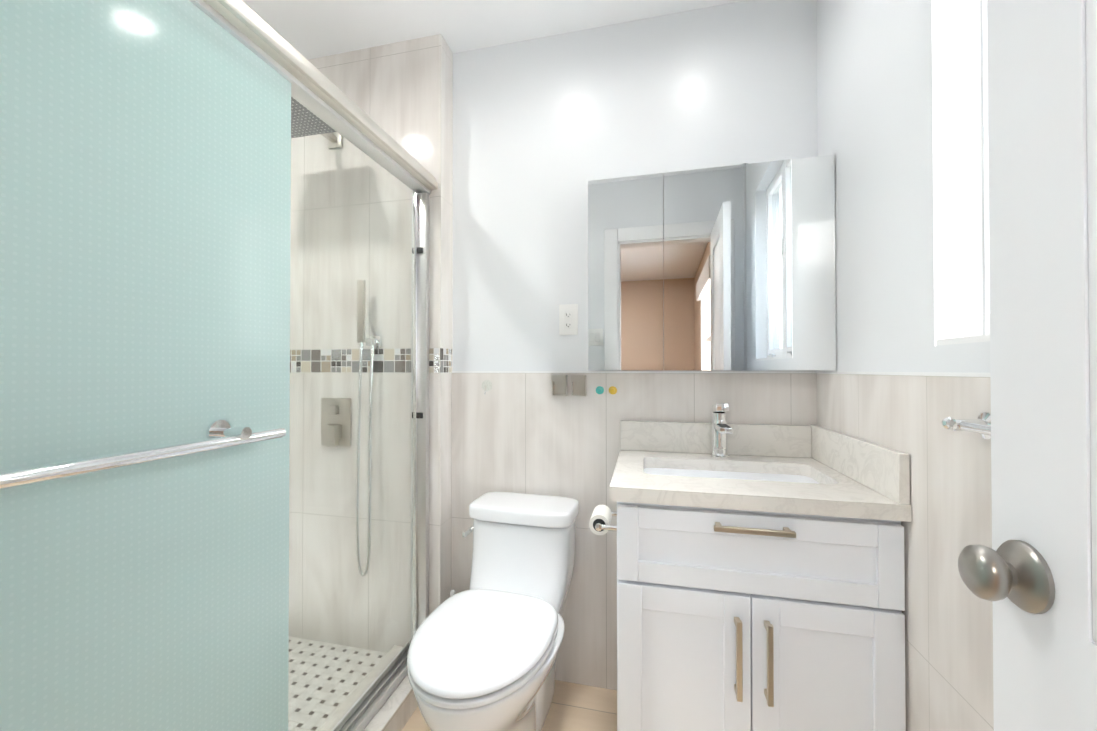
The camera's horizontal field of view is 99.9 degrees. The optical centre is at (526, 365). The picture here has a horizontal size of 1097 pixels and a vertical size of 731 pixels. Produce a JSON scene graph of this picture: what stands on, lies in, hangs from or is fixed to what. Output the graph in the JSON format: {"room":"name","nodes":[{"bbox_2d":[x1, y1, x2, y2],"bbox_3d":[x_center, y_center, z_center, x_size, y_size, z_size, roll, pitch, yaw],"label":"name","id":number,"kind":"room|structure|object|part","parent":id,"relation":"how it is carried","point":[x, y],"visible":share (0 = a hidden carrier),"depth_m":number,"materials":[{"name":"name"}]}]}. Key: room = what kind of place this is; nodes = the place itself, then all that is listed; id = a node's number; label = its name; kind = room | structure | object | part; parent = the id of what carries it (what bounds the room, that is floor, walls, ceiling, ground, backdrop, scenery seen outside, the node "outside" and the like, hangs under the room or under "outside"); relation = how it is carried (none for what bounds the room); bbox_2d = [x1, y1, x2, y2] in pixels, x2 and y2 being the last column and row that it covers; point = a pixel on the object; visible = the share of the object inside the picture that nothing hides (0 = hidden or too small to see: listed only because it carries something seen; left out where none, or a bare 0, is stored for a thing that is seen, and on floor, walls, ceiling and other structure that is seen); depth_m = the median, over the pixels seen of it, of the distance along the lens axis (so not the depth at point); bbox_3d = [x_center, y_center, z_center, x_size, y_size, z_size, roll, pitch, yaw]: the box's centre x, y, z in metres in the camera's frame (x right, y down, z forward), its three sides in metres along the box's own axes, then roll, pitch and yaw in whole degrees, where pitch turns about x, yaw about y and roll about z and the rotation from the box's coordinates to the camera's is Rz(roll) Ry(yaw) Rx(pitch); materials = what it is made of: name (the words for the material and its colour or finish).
{"room":"bathroom","nodes":[
{"label":"bathroom","id":0,"kind":"room"},
{"bbox_2d":[243,0,743,59],"bbox_3d":[-1.194,-1.334,-0.671,3.342,0.100,5.592,0,-1,14],"label":"ceiling","id":1,"kind":"structure","parent":0,"point":[309,29],"depth_m":1.68,"materials":[{"name":"white paint"}]},
{"bbox_2d":[401,680,616,730],"bbox_3d":[-0.359,1.221,0.966,2.542,0.100,1.962,0,-1,14],"label":"floor","id":2,"kind":"structure","parent":0,"point":[577,707],"depth_m":1.57,"materials":[{"name":"tile"}]},
{"bbox_2d":[288,636,386,730],"bbox_3d":[-1.094,1.140,1.101,0.810,0.065,1.600,0,-1,14],"label":"floor","id":3,"kind":"structure","parent":2,"relation":"on","point":[305,698],"depth_m":1.65,"materials":[{"name":"tile"}]},
{"bbox_2d":[318,645,417,730],"bbox_3d":[-0.618,1.121,0.980,0.183,0.100,1.600,0,-1,14],"label":"shower curb","id":4,"kind":"object","parent":2,"relation":"on","point":[397,709],"depth_m":1.48,"materials":[{"name":"stone"}]},
{"bbox_2d":[0,0,437,730],"bbox_3d":[-0.575,0.173,0.978,0.142,1.794,1.596,0,-1,14],"label":"shower enclosure","id":5,"kind":"object","parent":4,"relation":"on","point":[146,168],"visible":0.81,"depth_m":0.78,"materials":[{"name":"teal glass"}]},
{"bbox_3d":[-0.587,0.173,0.981,0.116,1.794,1.596,0,-1,14],"label":"frame","id":6,"kind":"part","parent":5,"relation":"part of","materials":[{"name":"silver metal"}]},
{"bbox_2d":[407,492,578,730],"bbox_3d":[-0.082,0.826,1.384,0.399,0.697,0.737,0,-1,14],"label":"toilet","id":7,"kind":"object","parent":2,"relation":"on","point":[483,651],"visible":1,"depth_m":1.31,"materials":[{"name":"white ceramic"}]},
{"bbox_3d":[-0.123,0.748,1.262,0.375,0.054,0.484,0,-1,18],"label":"seat","id":8,"kind":"part","parent":7,"relation":"part of","materials":[{"name":"white ceramic"}]},
{"bbox_3d":[-0.018,0.854,1.587,0.348,0.646,0.290,0,-1,18],"label":"tank","id":9,"kind":"part","parent":7,"relation":"part of","materials":[{"name":"white ceramic"}]},
{"bbox_3d":[-0.006,0.505,1.628,0.368,0.050,0.222,0,-1,18],"label":"lid","id":10,"kind":"part","parent":7,"relation":"part of","materials":[{"name":"white ceramic"}]},
{"bbox_2d":[589,403,911,730],"bbox_3d":[0.540,0.647,1.324,0.710,1.055,0.572,0,-1,14],"label":"bathroom vanity","id":11,"kind":"object","parent":2,"relation":"on","point":[760,577],"visible":1,"depth_m":1.08,"materials":[{"name":"white paint"}]},
{"bbox_2d":[711,403,732,458],"bbox_3d":[0.626,0.211,1.476,0.056,0.181,0.153,0,-1,14],"label":"faucet","id":12,"kind":"object","parent":11,"relation":"on","point":[720,428],"depth_m":1.50,"materials":[{"name":"silver metal"}]},
{"bbox_2d":[289,34,993,730],"bbox_3d":[-0.431,-0.049,0.934,2.422,2.440,1.842,0,-1,14],"label":"tiled wall","id":13,"kind":"structure","parent":0,"point":[521,432],"depth_m":1.77,"materials":[{"name":"tile"}]},
{"bbox_2d":[291,97,381,576],"bbox_3d":[-0.775,-0.070,1.656,0.335,1.736,0.381,0,-1,14],"label":"shower fixture","id":14,"kind":"object","parent":13,"relation":"attached to","point":[335,142],"depth_m":1.75,"materials":[{"name":"silver metal"}]},
{"bbox_2d":[552,375,586,395],"bbox_3d":[0.159,0.074,1.703,0.122,0.076,0.034,0,-1,14],"label":"switch plate","id":15,"kind":"object","parent":13,"relation":"attached to","point":[560,385],"visible":0.96,"depth_m":1.71,"materials":[{"name":"silver metal"}]},
{"bbox_2d":[596,386,603,393],"bbox_3d":[0.266,0.090,1.681,0.030,0.030,0.024,0,-1,14],"label":"wall hook","id":16,"kind":"object","parent":13,"relation":"attached to","point":[600,389],"depth_m":1.69,"materials":[{"name":"teal plastic"}]},
{"bbox_2d":[609,386,616,393],"bbox_3d":[0.312,0.090,1.669,0.030,0.030,0.024,0,-1,14],"label":"wall hook","id":17,"kind":"object","parent":13,"relation":"attached to","point":[612,390],"depth_m":1.67,"materials":[{"name":"yellow plastic"}]},
{"bbox_2d":[942,412,990,438],"bbox_3d":[0.681,0.097,0.548,0.052,0.044,0.515,0,-1,14],"label":"towel bar","id":18,"kind":"object","parent":13,"relation":"attached to","point":[981,425],"visible":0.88,"depth_m":0.75,"materials":[{"name":"silver metal"}]},
{"bbox_2d":[453,0,989,372],"bbox_3d":[-0.527,-0.057,0.070,2.422,2.440,0.120,0,-1,14],"label":"wall","id":19,"kind":"structure","parent":0,"point":[546,129],"depth_m":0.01,"materials":[{"name":"white paint"}]},
{"bbox_2d":[559,304,577,334],"bbox_3d":[0.157,-0.172,1.729,0.070,0.115,0.010,0,-1,14],"label":"electrical outlet plate","id":20,"kind":"object","parent":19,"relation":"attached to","point":[568,319],"visible":1,"depth_m":1.73,"materials":[{"name":"white plastic"}]},
{"bbox_2d":[588,154,835,369],"bbox_3d":[0.589,-0.312,1.550,0.745,0.657,0.134,0,-1,15],"label":"upper cabinet","id":21,"kind":"object","parent":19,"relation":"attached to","point":[732,267],"visible":1,"depth_m":1.48,"materials":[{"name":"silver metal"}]},
{"bbox_2d":[932,0,989,345],"bbox_3d":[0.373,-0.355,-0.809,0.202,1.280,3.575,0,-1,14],"label":"window","id":22,"kind":"structure","parent":0,"point":[960,181],"depth_m":0.91,"materials":[{"name":"white paint"}]},
{"bbox_2d":[958,0,1096,730],"bbox_3d":[0.448,0.149,0.203,0.134,2.018,0.612,0,-1,14],"label":"door","id":23,"kind":"structure","parent":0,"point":[1031,574],"depth_m":0.44,"materials":[{"name":"white paint"}]}
]}

